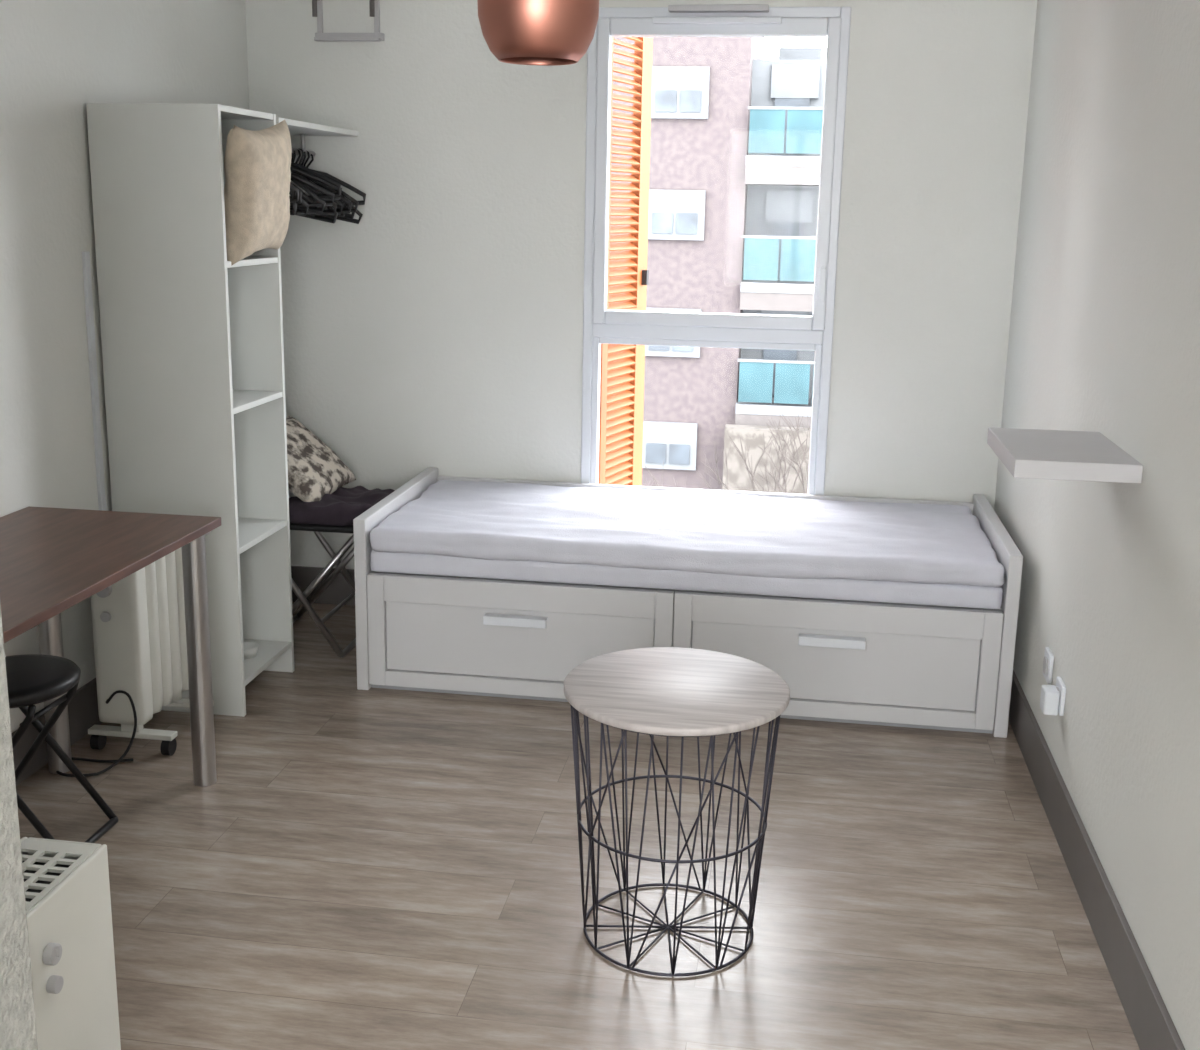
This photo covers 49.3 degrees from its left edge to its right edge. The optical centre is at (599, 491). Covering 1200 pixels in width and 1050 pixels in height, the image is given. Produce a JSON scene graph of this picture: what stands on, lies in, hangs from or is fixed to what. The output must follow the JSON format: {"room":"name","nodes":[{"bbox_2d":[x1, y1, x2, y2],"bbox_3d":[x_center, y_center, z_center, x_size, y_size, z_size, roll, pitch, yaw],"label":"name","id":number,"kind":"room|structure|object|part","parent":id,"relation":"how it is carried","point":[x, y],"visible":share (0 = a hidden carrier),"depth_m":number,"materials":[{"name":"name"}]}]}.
{"room":"studio apartment","nodes":[
{"label":"studio apartment","id":0,"kind":"room"},
{"bbox_2d":[0,603,37,1049],"bbox_3d":[-1.478,0.235,0.242,1.100,2.500,2.850,3,13,8],"label":"wall partition","id":1,"kind":"structure","parent":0,"point":[17,1010],"depth_m":1.63,"materials":[{"name":"white paint"}]},
{"bbox_2d":[0,0,249,732],"bbox_3d":[-1.861,-0.156,1.993,0.200,2.500,6.680,3,13,8],"label":"wall","id":2,"kind":"structure","parent":0,"point":[58,57],"depth_m":3.64,"materials":[{"name":"paint"}]},
{"bbox_2d":[11,678,102,785],"bbox_3d":[-1.566,0.709,3.568,0.014,0.145,3.350,3,13,8],"label":"baseboard","id":3,"kind":"structure","parent":2,"relation":"attached to","point":[83,714],"depth_m":3.78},
{"bbox_2d":[82,251,105,510],"bbox_3d":[-1.479,-0.306,3.823,0.012,0.780,0.025,3,13,8],"label":"cable","id":4,"kind":"object","parent":2,"relation":"attached to","point":[85,255],"visible":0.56,"depth_m":3.81,"materials":[{"name":"white plastic"}]},
{"bbox_2d":[16,602,1139,1049],"bbox_3d":[-0.421,1.197,2.061,3.160,0.120,6.680,3,13,8],"label":"floor","id":5,"kind":"structure","parent":0,"point":[373,868],"depth_m":3.07,"materials":[{"name":"wood"}]},
{"bbox_2d":[5,654,117,842],"bbox_3d":[-1.407,0.647,3.193,0.348,0.431,0.310,3,13,8],"label":"folding stool","id":6,"kind":"object","parent":5,"relation":"on","point":[32,679],"visible":0.94,"depth_m":3.18,"materials":[{"name":"black plastic"}]},
{"bbox_3d":[-1.419,0.455,3.153,0.310,0.040,0.310,3,13,8],"label":"seat","id":7,"kind":"part","parent":6,"relation":"part of","materials":[{"name":"black leather"}]},
{"bbox_2d":[20,837,120,1049],"bbox_3d":[-0.992,0.889,2.094,0.212,0.447,0.540,3,13,8],"label":"heater","id":8,"kind":"object","parent":5,"relation":"on","point":[67,885],"visible":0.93,"depth_m":2.22,"materials":[{"name":"metal"}]},
{"bbox_2d":[21,839,99,912],"bbox_3d":[-0.984,0.674,2.046,0.140,0.006,0.520,3,13,8],"label":"grille","id":9,"kind":"object","parent":8,"relation":"attached to","point":[88,854],"depth_m":2.22,"materials":[{"name":"metal"}]},
{"bbox_2d":[0,506,220,786],"bbox_3d":[-1.368,0.538,2.987,0.550,0.735,1.200,3,13,8],"label":"desk","id":10,"kind":"object","parent":5,"relation":"on","point":[52,560],"visible":0.95,"depth_m":3.28,"materials":[{"name":"brown wood"}]},
{"bbox_3d":[-1.491,0.424,3.551,0.090,0.712,0.090,3,13,8],"label":"leg","id":11,"kind":"part","parent":10,"relation":"part of","materials":[{"name":"metal"}]},
{"bbox_3d":[-1.071,0.445,3.490,0.090,0.712,0.090,3,13,8],"label":"leg","id":12,"kind":"part","parent":10,"relation":"part of","materials":[{"name":"metal"}]},
{"bbox_2d":[56,548,213,776],"bbox_3d":[-1.351,0.440,3.724,0.302,0.610,0.461,3,13,8],"label":"radiator","id":13,"kind":"object","parent":5,"relation":"on","point":[138,621],"visible":0.77,"depth_m":3.68,"materials":[{"name":"metal"}]},
{"bbox_3d":[-1.342,0.403,3.662,0.140,0.510,0.068,3,13,8],"label":"control panel","id":14,"kind":"part","parent":13,"relation":"part of","materials":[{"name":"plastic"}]},
{"bbox_2d":[86,103,294,716],"bbox_3d":[-1.241,-0.245,4.052,0.393,1.812,0.413,3,13,8],"label":"shelving unit","id":15,"kind":"object","parent":5,"relation":"on","point":[192,339],"visible":0.71,"depth_m":3.85,"materials":[{"name":"white laminate"}]},
{"bbox_2d":[243,641,258,658],"bbox_3d":[-1.143,0.515,4.231,0.080,0.035,0.080,3,13,8],"label":"bowl","id":16,"kind":"object","parent":15,"relation":"on","point":[250,648],"visible":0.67,"depth_m":4.22,"materials":[{"name":"white ceramic"}]},
{"bbox_2d":[224,120,291,264],"bbox_3d":[-1.014,-0.890,3.877,0.144,0.433,0.405,3,13,8],"label":"cushion","id":17,"kind":"object","parent":15,"relation":"on","point":[257,164],"visible":0.93,"depth_m":3.77,"materials":[{"name":"fabric"}]},
{"bbox_2d":[276,117,365,223],"bbox_3d":[-1.105,-1.080,4.453,0.488,0.331,0.745,3,13,8],"label":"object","id":18,"kind":"object","parent":15,"relation":"attached to","point":[326,201],"visible":0.37,"depth_m":4.44,"materials":[{"name":"black plastic"}]},
{"bbox_3d":[-1.110,-1.161,4.435,0.021,0.022,0.743,3,13,8],"label":"rail","id":19,"kind":"part","parent":18,"relation":"part of","materials":[{"name":"metal"}]},
{"bbox_2d":[288,490,355,657],"bbox_3d":[-1.044,0.112,4.676,0.550,0.849,0.422,3,13,8],"label":"folding chair","id":20,"kind":"object","parent":5,"relation":"on","point":[317,529],"visible":0.12,"depth_m":4.53,"materials":[{"name":"black metal"}]},
{"bbox_3d":[-0.988,0.082,4.661,0.439,0.030,0.399,3,13,8],"label":"seat","id":21,"kind":"part","parent":20,"relation":"part of","materials":[{"name":"black fabric"}]},
{"bbox_2d":[289,486,394,525],"bbox_3d":[-0.904,0.038,4.602,0.362,0.078,0.370,3,13,8],"label":"seat cushion","id":22,"kind":"object","parent":20,"relation":"on","point":[338,508],"visible":0.63,"depth_m":4.45,"materials":[{"name":"fabric"}]},
{"bbox_2d":[286,416,355,501],"bbox_3d":[-1.061,-0.110,4.646,0.278,0.261,0.358,3,13,8],"label":"cushion","id":23,"kind":"object","parent":22,"relation":"on","point":[315,470],"visible":0.6,"depth_m":4.60,"materials":[{"name":"fabric"}]},
{"bbox_2d":[564,647,789,976],"bbox_3d":[0.157,0.685,2.832,0.478,0.566,0.478,3,13,8],"label":"table","id":24,"kind":"object","parent":5,"relation":"on","point":[658,691],"visible":1,"depth_m":2.74,"materials":[{"name":"grey wood"}]},
{"bbox_2d":[353,467,1022,737],"bbox_3d":[0.289,0.331,4.447,2.050,0.572,0.892,3,13,8],"label":"daybed","id":25,"kind":"object","parent":5,"relation":"on","point":[870,610],"visible":1,"depth_m":4.08,"materials":[{"name":"white wood"}]},
{"bbox_3d":[-0.266,0.406,4.106,0.200,0.028,0.034,3,13,8],"label":"drawer handle","id":26,"kind":"part","parent":25,"relation":"part of","materials":[{"name":"white plastic"}]},
{"bbox_3d":[-0.260,0.468,4.148,0.982,0.370,0.028,3,13,8],"label":"drawer","id":27,"kind":"part","parent":25,"relation":"part of","materials":[{"name":"white wood"}]},
{"bbox_3d":[0.293,0.187,4.424,1.963,0.078,0.819,3,13,8],"label":"mattress","id":28,"kind":"part","parent":25,"relation":"part of","materials":[{"name":"fabric"}]},
{"bbox_3d":[0.293,0.122,4.404,1.969,0.095,0.841,3,13,8],"label":"mattress","id":29,"kind":"part","parent":25,"relation":"part of","materials":[{"name":"fabric"}]},
{"bbox_3d":[0.354,0.256,4.869,1.970,0.540,0.025,3,13,8],"label":"panel","id":30,"kind":"part","parent":25,"relation":"part of","materials":[{"name":"white metal"}]},
{"bbox_3d":[0.703,0.455,3.965,0.200,0.028,0.034,3,13,8],"label":"drawer handle","id":31,"kind":"part","parent":25,"relation":"part of","materials":[{"name":"white plastic"}]},
{"bbox_3d":[0.713,0.517,4.007,0.982,0.370,0.028,3,13,8],"label":"drawer","id":32,"kind":"part","parent":25,"relation":"part of","materials":[{"name":"white wood"}]},
{"bbox_2d":[245,0,1036,568],"bbox_3d":[0.086,-0.753,4.871,2.760,2.500,0.280,3,13,8],"label":"wall","id":33,"kind":"structure","parent":0,"point":[441,328],"depth_m":4.71,"materials":[{"name":"paint"}]},
{"bbox_2d":[291,566,354,605],"bbox_3d":[0.043,0.428,4.981,2.732,0.145,0.014,3,13,8],"label":"baseboard","id":34,"kind":"structure","parent":33,"relation":"attached to","point":[339,589],"depth_m":5.14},
{"bbox_2d":[312,0,384,40],"bbox_3d":[-0.896,-1.688,4.641,0.250,0.170,0.066,3,13,8],"label":"wall bracket","id":35,"kind":"object","parent":33,"relation":"attached to","point":[317,5],"visible":1,"depth_m":4.65,"materials":[{"name":"white metal"}]},
{"bbox_2d":[598,37,652,485],"bbox_3d":[0.097,-0.874,5.189,0.060,2.000,0.430,7,14,24],"label":"window shutter","id":36,"kind":"object","parent":33,"relation":"attached to","point":[622,371],"visible":0.74,"depth_m":5.20,"materials":[{"name":"orange paint"}]},
{"bbox_2d":[581,7,850,494],"bbox_3d":[0.388,-0.788,4.672,0.900,1.785,0.118,3,13,8],"label":"window","id":37,"kind":"structure","parent":33,"relation":"in","point":[590,329],"depth_m":4.64,"materials":[{"name":"white plastic"}]},
{"bbox_3d":[0.382,-0.251,4.812,0.830,0.615,0.054,3,13,8],"label":"fixed sash","id":38,"kind":"part","parent":37,"relation":"part of","materials":[{"name":"white plastic"}]},
{"bbox_3d":[0.398,-1.112,4.609,0.835,1.055,0.062,3,13,8],"label":"opening sash","id":39,"kind":"part","parent":37,"relation":"part of","materials":[{"name":"white plastic"}]},
{"bbox_2d":[652,4,781,23],"bbox_3d":[0.398,-1.624,4.451,0.440,0.058,0.048,3,13,8],"label":"vent","id":40,"kind":"object","parent":37,"relation":"attached to","point":[746,8],"visible":1,"depth_m":4.44,"materials":[{"name":"white plastic"}]},
{"bbox_3d":[0.781,-0.728,4.581,0.020,0.120,0.036,3,13,8],"label":"handle","id":41,"kind":"part","parent":37,"relation":"part of","materials":[{"name":"white plastic"}]},
{"bbox_2d":[994,0,1199,1049],"bbox_3d":[1.065,-0.008,1.566,0.200,2.500,6.680,3,13,8],"label":"wall","id":42,"kind":"structure","parent":0,"point":[1104,331],"depth_m":2.92,"materials":[{"name":"paint"}]},
{"bbox_2d":[1043,647,1053,683],"bbox_3d":[1.223,0.475,3.572,0.016,0.080,0.080,3,13,8],"label":"wall socket","id":43,"kind":"object","parent":42,"relation":"attached to","point":[1048,661],"visible":1,"depth_m":3.55,"materials":[{"name":"white plastic"}]},
{"bbox_2d":[1040,677,1065,715],"bbox_3d":[1.179,0.534,3.405,0.050,0.085,0.080,3,13,8],"label":"wall socket","id":44,"kind":"object","parent":42,"relation":"attached to","point":[1052,699],"visible":1,"depth_m":3.38,"materials":[{"name":"white plastic"}]},
{"bbox_3d":[1.198,0.533,3.402,0.012,0.080,0.080,3,13,8],"label":"plate","id":45,"kind":"part","parent":44,"relation":"part of","materials":[{"name":"white plastic"}]},
{"bbox_2d":[987,427,1142,483],"bbox_3d":[1.037,-0.086,2.951,0.259,0.040,0.420,3,13,8],"label":"floating shelf","id":46,"kind":"object","parent":42,"relation":"attached to","point":[1026,453],"visible":1,"depth_m":2.82,"materials":[{"name":"white wood"}]},
{"bbox_2d":[1009,670,1184,1049],"bbox_3d":[0.932,1.145,1.796,0.014,0.145,6.200,3,13,8],"label":"baseboard","id":47,"kind":"structure","parent":42,"relation":"attached to","point":[1151,1023],"depth_m":2.89,"materials":[{"name":"grey wood"}]},
{"bbox_3d":[-0.374,-1.376,1.495,3.160,0.150,6.680,3,13,8],"label":"ceiling","id":48,"kind":"structure","parent":0,"visible":0},
{"bbox_2d":[477,0,598,65],"bbox_3d":[-0.111,-1.144,2.395,0.228,0.679,0.228,3,13,8],"label":"pendant lamp","id":49,"kind":"object","parent":48,"relation":"hanging from","point":[521,32],"visible":1,"depth_m":2.38,"materials":[{"name":"orange metal"}]},
{"label":"outside","id":50,"kind":"structure","parent":0,"visible":0},
{"bbox_3d":[3.708,5.979,36.984,120.000,0.300,59.400,3,13,8],"label":"ground","id":51,"kind":"structure","parent":50,"visible":0},
{"bbox_2d":[610,37,763,489],"bbox_3d":[-4.068,-3.879,35.754,16.000,19.200,8.000,3,13,8],"label":"facade","id":52,"kind":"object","parent":51,"relation":"on","point":[709,155],"visible":0.02,"depth_m":30.20,"materials":[{"name":"stucco"}]},
{"bbox_2d":[644,406,810,493],"bbox_3d":[2.659,2.968,27.797,6.487,9.485,3.155,-8,15,-35],"label":"bare tree","id":53,"kind":"object","parent":51,"relation":"on","point":[778,490],"visible":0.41,"depth_m":27.60,"materials":[{"name":"brown plant"}]},
{"bbox_2d":[722,424,810,493],"bbox_3d":[8.855,2.986,30.301,12.200,8.600,0.500,3,13,8],"label":"building wall","id":54,"kind":"structure","parent":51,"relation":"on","point":[750,435],"depth_m":30.03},
{"bbox_2d":[741,47,825,397],"bbox_3d":[15.690,-3.250,32.691,24.000,20.000,8.200,3,13,8],"label":"white wing","id":55,"kind":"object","parent":51,"relation":"on","point":[756,224],"visible":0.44,"depth_m":30.93},
{"bbox_2d":[642,64,822,469],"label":"window","id":56,"kind":"structure","parent":55,"relation":"attached to","point":[787,80],"depth_m":30.00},
{"bbox_2d":[646,90,809,464],"bbox_3d":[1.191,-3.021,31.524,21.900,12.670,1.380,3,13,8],"label":"window panes","id":57,"kind":"structure","parent":56,"relation":"in","point":[665,100],"depth_m":30.39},
{"bbox_3d":[4.088,-2.522,30.361,1.711,0.936,0.040,3,13,8],"label":"balcony glass","id":58,"kind":"part","parent":56,"relation":"part of","materials":[{"name":"teal glass"}]},
{"bbox_3d":[4.089,-5.279,29.762,1.609,0.939,0.040,3,13,8],"label":"balcony glass","id":59,"kind":"part","parent":56,"relation":"part of","materials":[{"name":"teal glass"}]},
{"bbox_3d":[4.140,-8.032,29.157,1.609,0.941,0.040,3,13,8],"label":"balcony glass","id":60,"kind":"part","parent":56,"relation":"part of","materials":[{"name":"teal glass"}]},
{"bbox_2d":[735,166,819,427],"bbox_3d":[9.214,-1.489,30.517,12.000,11.680,1.500,3,13,8],"label":"balcony slab","id":61,"kind":"object","parent":55,"relation":"attached to","point":[754,175],"visible":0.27,"depth_m":29.88,"materials":[{"name":"white concrete"}]}
]}

